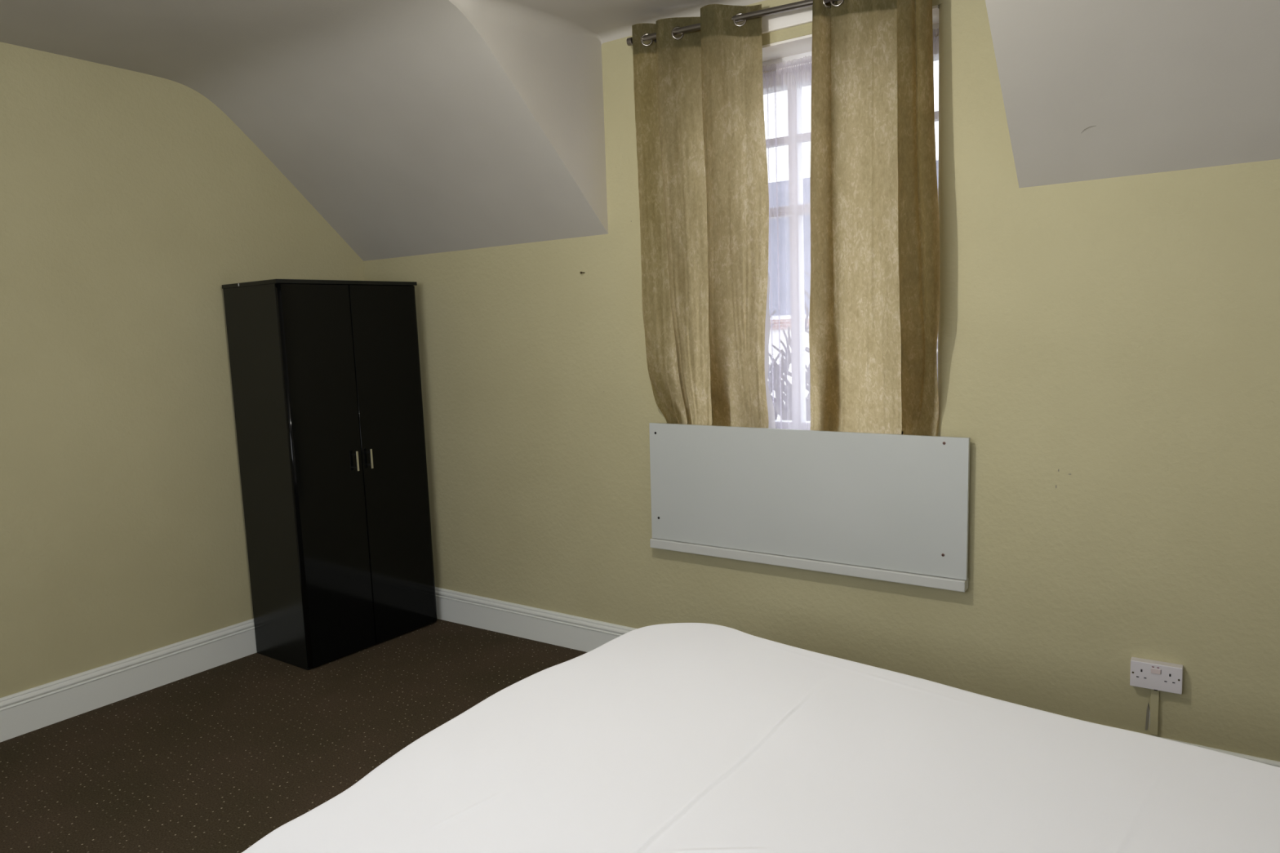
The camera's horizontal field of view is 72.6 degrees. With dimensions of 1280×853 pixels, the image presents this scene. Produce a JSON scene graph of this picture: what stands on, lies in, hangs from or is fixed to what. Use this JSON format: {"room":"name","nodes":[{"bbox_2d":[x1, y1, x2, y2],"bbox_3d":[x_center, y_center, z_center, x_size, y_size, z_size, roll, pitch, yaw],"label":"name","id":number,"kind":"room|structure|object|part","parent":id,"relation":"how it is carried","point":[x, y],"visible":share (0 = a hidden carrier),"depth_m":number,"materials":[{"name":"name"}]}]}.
{"room":"bedroom","nodes":[
{"label":"bedroom","id":0,"kind":"room"},
{"bbox_2d":[0,41,364,697],"bbox_3d":[-2.776,-0.078,3.072,0.120,2.706,4.400,2,7,34],"label":"wall","id":1,"kind":"structure","parent":0,"point":[129,199],"depth_m":3.75,"materials":[{"name":"beige paint"}]},
{"bbox_2d":[0,618,257,742],"bbox_3d":[-2.680,1.186,3.162,0.022,0.169,4.381,2,7,34],"label":"baseboard","id":2,"kind":"structure","parent":1,"relation":"attached to","point":[31,709],"depth_m":3.78,"materials":[{"name":"white paint"}]},
{"bbox_2d":[0,618,586,852],"bbox_3d":[-0.480,1.415,1.714,5.900,0.120,5.000,2,7,34],"label":"floor","id":3,"kind":"structure","parent":0,"point":[218,759],"depth_m":3.35,"materials":[{"name":"brown carpet"}]},
{"bbox_2d":[222,279,437,670],"bbox_3d":[-1.511,0.191,4.372,0.476,1.800,0.784,3,8,36],"label":"wardrobe","id":4,"kind":"object","parent":3,"relation":"on","point":[326,377],"visible":1,"depth_m":4.14,"materials":[{"name":"black wood"}]},
{"bbox_3d":[-1.554,-0.694,4.276,0.453,0.018,0.783,3,8,36],"label":"panel","id":5,"kind":"part","parent":4,"relation":"part of","materials":[{"name":"black wood"}]},
{"bbox_3d":[-1.464,0.226,4.092,0.018,1.767,0.370,3,8,36],"label":"door","id":6,"kind":"part","parent":4,"relation":"part of","materials":[{"name":"black wood"}]},
{"bbox_3d":[-1.366,0.166,4.188,0.027,0.096,0.012,3,8,36],"label":"handle","id":7,"kind":"part","parent":4,"relation":"part of","materials":[{"name":"silver metal"}]},
{"bbox_3d":[-1.318,0.157,4.253,0.027,0.096,0.012,3,8,36],"label":"handle","id":8,"kind":"part","parent":4,"relation":"part of","materials":[{"name":"silver metal"}]},
{"bbox_3d":[-1.237,0.181,4.404,0.018,1.767,0.400,3,8,36],"label":"door","id":9,"kind":"part","parent":4,"relation":"part of","materials":[{"name":"black wood"}]},
{"bbox_2d":[241,622,1279,852],"bbox_3d":[0.430,1.043,1.738,2.163,0.554,1.786,2,7,34],"label":"bed","id":10,"kind":"object","parent":3,"relation":"on","point":[675,737],"visible":1,"depth_m":1.90,"materials":[{"name":"white fabric"}]},
{"bbox_2d":[0,0,1279,261],"bbox_3d":[-0.559,-0.988,1.454,5.340,0.858,4.444,2,7,34],"label":"ceiling","id":11,"kind":"structure","parent":0,"point":[411,127],"depth_m":3.37,"materials":[{"name":"white paint"}]},
{"bbox_2d":[363,0,1279,761],"bbox_3d":[0.780,-0.304,3.489,5.540,2.830,0.301,2,7,34],"label":"wall","id":12,"kind":"structure","parent":0,"point":[1108,348],"depth_m":2.99,"materials":[{"name":"beige paint"}]},
{"bbox_2d":[626,0,839,45],"bbox_3d":[0.580,-1.523,3.200,1.442,0.090,0.136,2,7,34],"label":"pole","id":13,"kind":"object","parent":12,"relation":"attached to","point":[805,3],"visible":0.77,"depth_m":3.23,"materials":[{"name":"grey metal"}]},
{"bbox_2d":[631,4,768,427],"bbox_3d":[0.257,-0.777,3.493,0.582,1.693,0.168,2,7,34],"label":"curtain","id":14,"kind":"object","parent":13,"relation":"hanging from","point":[701,149],"visible":0.98,"depth_m":3.46,"materials":[{"name":"brown fabric"}]},
{"bbox_2d":[808,0,939,435],"bbox_3d":[0.816,-0.740,3.126,0.526,1.662,0.164,2,7,34],"label":"curtain","id":15,"kind":"object","parent":13,"relation":"hanging from","point":[874,294],"visible":0.99,"depth_m":3.09,"materials":[{"name":"brown fabric"}]},
{"bbox_2d":[736,0,841,33],"bbox_3d":[0.526,-1.539,3.307,1.120,0.060,0.016,2,7,34],"label":"trim","id":16,"kind":"structure","parent":12,"relation":"attached to","point":[775,22],"depth_m":3.28,"materials":[{"name":"white paint"}]},
{"bbox_2d":[649,537,968,591],"bbox_3d":[0.616,0.540,3.495,1.340,0.052,0.058,2,7,34],"label":"ledge","id":17,"kind":"object","parent":12,"relation":"attached to","point":[913,579],"depth_m":3.41,"materials":[{"name":"grey paint"}]},
{"bbox_2d":[648,422,969,580],"bbox_3d":[0.614,0.264,3.466,1.344,0.523,0.047,2,7,34],"label":"board","id":18,"kind":"object","parent":12,"relation":"attached to","point":[893,502],"visible":1,"depth_m":3.39,"materials":[{"name":"white wood"}]},
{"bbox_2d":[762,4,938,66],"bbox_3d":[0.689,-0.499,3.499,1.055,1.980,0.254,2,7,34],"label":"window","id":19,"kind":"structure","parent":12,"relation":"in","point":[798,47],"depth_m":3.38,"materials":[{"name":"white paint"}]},
{"bbox_2d":[762,28,938,430],"bbox_3d":[0.654,-0.478,3.448,1.055,1.908,0.078,2,7,34],"label":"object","id":20,"kind":"structure","parent":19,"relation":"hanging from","point":[787,85],"depth_m":3.47,"materials":[{"name":"glass"}]},
{"bbox_2d":[435,586,1279,767],"bbox_3d":[0.735,1.032,3.501,5.300,0.175,0.022,2,7,34],"label":"baseboard","id":21,"kind":"structure","parent":12,"relation":"attached to","point":[553,628],"depth_m":4.35,"materials":[{"name":"white paint"}]},
{"bbox_2d":[1149,689,1159,735],"bbox_3d":[1.683,0.930,2.849,0.023,0.160,0.016,2,7,34],"label":"cable trunking","id":22,"kind":"object","parent":12,"relation":"attached to","point":[1154,703],"visible":0.8,"depth_m":2.84,"materials":[{"name":"beige plastic"}]},
{"bbox_2d":[1129,657,1182,694],"bbox_3d":[1.675,0.809,2.825,0.145,0.088,0.038,2,7,34],"label":"double socket","id":23,"kind":"object","parent":12,"relation":"attached to","point":[1154,675],"visible":1,"depth_m":2.81,"materials":[{"name":"white plastic"}]},
{"bbox_2d":[1151,668,1160,674],"bbox_3d":[1.663,0.790,2.809,0.027,0.016,0.004,2,7,34],"label":"rocker switch","id":24,"kind":"object","parent":23,"relation":"attached to","point":[1153,671],"depth_m":2.81,"materials":[{"name":"grey plastic"}]}
]}

